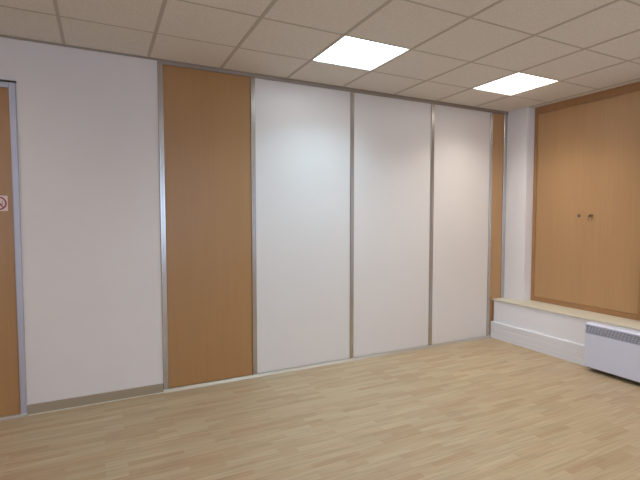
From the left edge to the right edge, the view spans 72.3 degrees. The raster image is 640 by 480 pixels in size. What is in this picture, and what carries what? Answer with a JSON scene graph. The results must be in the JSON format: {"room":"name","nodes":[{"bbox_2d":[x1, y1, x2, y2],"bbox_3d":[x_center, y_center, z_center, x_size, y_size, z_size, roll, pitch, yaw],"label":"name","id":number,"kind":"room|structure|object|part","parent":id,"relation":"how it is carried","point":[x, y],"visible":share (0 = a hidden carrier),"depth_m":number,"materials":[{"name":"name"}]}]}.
{"room":"empty office room","nodes":[
{"label":"empty office room","id":0,"kind":"room"},
{"bbox_2d":[0,37,482,413],"bbox_3d":[-1.210,-0.103,3.838,8.400,2.804,0.150,-1,3,-26],"label":"wall","id":1,"kind":"structure","parent":0,"point":[87,120],"depth_m":3.44,"materials":[{"name":"white paint"}]},
{"bbox_2d":[0,79,27,420],"bbox_3d":[-2.674,0.099,3.028,1.029,2.486,0.110,-1,3,-26],"label":"door","id":2,"kind":"structure","parent":1,"relation":"in","point":[13,387],"depth_m":3.23,"materials":[{"name":"brown wood"}]},
{"bbox_2d":[0,196,7,210],"bbox_3d":[-2.337,-0.267,3.185,0.112,0.112,0.003,-1,3,-26],"label":"no smoking sign","id":3,"kind":"object","parent":2,"relation":"attached to","point":[3,199],"visible":1,"depth_m":3.20,"materials":[{"name":"beige plastic"}]},
{"bbox_2d":[27,383,162,414],"bbox_3d":[-1.780,1.278,3.539,0.974,0.078,0.022,-1,3,-26],"label":"baseboard","id":4,"kind":"structure","parent":1,"relation":"attached to","point":[157,388],"depth_m":3.51,"materials":[{"name":"beige wood"}]},
{"bbox_2d":[27,392,162,415],"bbox_3d":[-1.774,1.314,3.527,0.974,0.007,0.008,-1,3,-26],"label":"trim","id":5,"kind":"structure","parent":1,"relation":"attached to","point":[160,392],"depth_m":3.50,"materials":[{"name":"beige"}]},
{"bbox_2d":[163,64,252,387],"bbox_3d":[-0.976,-0.098,3.894,0.748,2.745,0.040,-1,3,-26],"label":"wooden panel","id":6,"kind":"object","parent":1,"relation":"attached to","point":[207,131],"visible":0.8,"depth_m":3.86,"materials":[{"name":"brown wood"}]},
{"bbox_2d":[0,34,507,112],"bbox_3d":[-1.232,-1.491,3.664,7.971,0.014,0.013,-1,3,-26],"label":"trim","id":7,"kind":"structure","parent":1,"relation":"attached to","point":[4,36],"depth_m":3.80,"materials":[{"name":"beige paint"}]},
{"bbox_2d":[255,78,349,373],"bbox_3d":[-0.150,-0.120,4.305,1.007,2.745,0.040,-1,3,-26],"label":"panel","id":8,"kind":"object","parent":1,"relation":"attached to","point":[303,131],"visible":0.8,"depth_m":4.27,"materials":[{"name":"laminate"}]},
{"bbox_2d":[157,60,507,114],"bbox_3d":[0.486,-1.518,4.545,4.106,0.021,0.052,-1,3,-26],"label":"rail","id":9,"kind":"object","parent":1,"relation":"attached to","point":[158,61],"visible":0.73,"depth_m":4.26,"materials":[{"name":"silver metal"}]},
{"bbox_2d":[353,93,430,357],"bbox_3d":[0.788,-0.144,4.773,1.002,2.745,0.040,-1,3,-26],"label":"panel","id":10,"kind":"object","parent":1,"relation":"attached to","point":[392,136],"visible":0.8,"depth_m":4.74,"materials":[{"name":"laminate"}]},
{"bbox_2d":[432,104,489,344],"bbox_3d":[1.672,-0.168,5.213,0.872,2.745,0.040,-1,3,-26],"label":"panel","id":11,"kind":"object","parent":1,"relation":"attached to","point":[461,136],"visible":0.8,"depth_m":5.18,"materials":[{"name":"laminate"}]},
{"bbox_2d":[489,113,503,334],"bbox_3d":[2.184,-0.181,5.468,0.190,2.745,0.040,-1,3,-26],"label":"wooden panel","id":12,"kind":"object","parent":1,"relation":"attached to","point":[498,119],"visible":0.66,"depth_m":5.44,"materials":[{"name":"brown wood"}]},
{"bbox_2d":[584,321,639,382],"bbox_3d":[2.868,1.042,3.851,0.118,0.442,1.030,-1,3,-26],"label":"heater","id":13,"kind":"object","parent":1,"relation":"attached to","point":[614,350],"visible":1,"depth_m":4.05,"materials":[{"name":"white metal"}]},
{"bbox_2d":[586,325,639,344],"bbox_3d":[2.823,0.888,3.823,0.011,0.077,1.008,-1,3,-26],"label":"grille","id":14,"kind":"object","parent":13,"relation":"attached to","point":[603,332],"depth_m":4.04,"materials":[{"name":"grey metal"}]},
{"bbox_2d":[0,338,639,479],"bbox_3d":[0.286,1.500,0.919,8.400,0.100,6.950,-1,3,-26],"label":"floor","id":15,"kind":"structure","parent":0,"point":[488,408],"depth_m":3.11,"materials":[{"name":"brown wood"}]},
{"bbox_2d":[157,63,168,391],"bbox_3d":[-1.330,-0.078,3.712,0.046,2.768,0.050,-1,3,-26],"label":"metal post","id":16,"kind":"object","parent":15,"relation":"on","point":[159,65],"visible":0.91,"depth_m":3.69,"materials":[{"name":"silver metal"}]},
{"bbox_2d":[250,77,256,374],"bbox_3d":[-0.619,-0.097,4.067,0.044,2.768,0.050,-1,3,-26],"label":"metal post","id":17,"kind":"object","parent":15,"relation":"on","point":[252,79],"visible":0.91,"depth_m":4.04,"materials":[{"name":"silver metal"}]},
{"bbox_2d":[164,335,491,392],"bbox_3d":[0.399,1.248,4.603,3.873,0.024,0.022,-1,3,-26],"label":"floor track","id":18,"kind":"object","parent":15,"relation":"on","point":[489,336],"visible":1,"depth_m":4.35,"materials":[{"name":"silver metal"}]},
{"bbox_2d":[349,92,353,358],"bbox_3d":[0.323,-0.122,4.536,0.042,2.768,0.050,-1,3,-26],"label":"metal post","id":19,"kind":"object","parent":15,"relation":"on","point":[351,93],"visible":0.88,"depth_m":4.51,"materials":[{"name":"silver metal"}]},
{"bbox_2d":[428,104,434,345],"bbox_3d":[1.261,-0.146,5.003,0.048,2.768,0.050,-1,3,-26],"label":"metal post","id":20,"kind":"object","parent":15,"relation":"on","point":[432,105],"visible":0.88,"depth_m":4.98,"materials":[{"name":"silver metal"}]},
{"bbox_2d":[486,112,492,335],"bbox_3d":[2.083,-0.168,5.412,0.040,2.768,0.050,-1,3,-26],"label":"metal post","id":21,"kind":"object","parent":15,"relation":"on","point":[491,113],"visible":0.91,"depth_m":5.39,"materials":[{"name":"silver metal"}]},
{"bbox_2d":[500,114,507,297],"bbox_3d":[2.298,-0.173,5.519,0.056,2.768,0.050,-1,3,-26],"label":"metal post","id":22,"kind":"object","parent":15,"relation":"on","point":[505,115],"visible":0.59,"depth_m":5.48,"materials":[{"name":"silver metal"}]},
{"bbox_2d":[0,0,639,111],"bbox_3d":[0.284,-1.449,0.767,8.400,0.203,6.950,-1,3,-26],"label":"ceiling","id":23,"kind":"structure","parent":0,"point":[456,47],"depth_m":3.17,"materials":[{"name":"tile"}]},
{"bbox_2d":[313,36,408,70],"bbox_3d":[0.317,-1.526,3.531,0.575,0.071,0.549,-1,3,-26],"label":"ceiling light","id":24,"kind":"object","parent":23,"relation":"attached to","point":[348,51],"visible":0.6,"depth_m":3.52,"materials":[{"name":"white plastic"}]},
{"bbox_2d":[473,73,557,94],"bbox_3d":[1.923,-1.568,4.331,0.559,0.071,0.549,-1,3,-26],"label":"ceiling light","id":25,"kind":"object","parent":23,"relation":"attached to","point":[519,82],"visible":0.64,"depth_m":4.34,"materials":[{"name":"white plastic"}]},
{"bbox_2d":[504,107,534,300],"bbox_3d":[3.953,-0.042,2.584,0.279,2.804,6.794,-1,3,-26],"label":"wall","id":26,"kind":"structure","parent":0,"point":[521,122],"depth_m":5.33,"materials":[{"name":"white paint"}]},
{"bbox_2d":[493,301,588,344],"bbox_3d":[3.706,1.126,2.619,0.228,0.468,6.470,-1,3,-26],"label":"wall","id":27,"kind":"structure","parent":26,"relation":"attached to","point":[568,328],"depth_m":4.85,"materials":[{"name":"white paint"}]},
{"bbox_2d":[490,321,586,366],"bbox_3d":[3.607,1.262,2.541,0.025,0.205,6.568,-1,3,-26],"label":"baseboard","id":28,"kind":"structure","parent":27,"relation":"attached to","point":[566,350],"depth_m":4.85,"materials":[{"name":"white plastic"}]},
{"bbox_2d":[492,297,639,330],"bbox_3d":[3.777,0.884,2.605,0.376,0.020,6.564,-1,3,-26],"label":"ledge","id":29,"kind":"object","parent":26,"relation":"attached to","point":[627,323],"depth_m":4.61,"materials":[{"name":"beige wood"}]},
{"bbox_2d":[530,82,639,320],"bbox_3d":[2.858,-0.394,4.714,0.082,2.316,1.306,-1,3,-26],"label":"upper cabinet","id":30,"kind":"object","parent":26,"relation":"attached to","point":[586,217],"visible":1,"depth_m":4.69,"materials":[{"name":"brown wood"}]},
{"bbox_3d":[2.737,-0.394,5.013,0.024,2.178,0.576,-1,3,-26],"label":"door","id":31,"kind":"part","parent":30,"relation":"part of","materials":[{"name":"brown wood"}]},
{"bbox_3d":[2.995,-0.367,4.497,0.024,2.178,0.576,-1,3,-26],"label":"door","id":32,"kind":"part","parent":30,"relation":"part of","materials":[{"name":"brown wood"}]}
]}

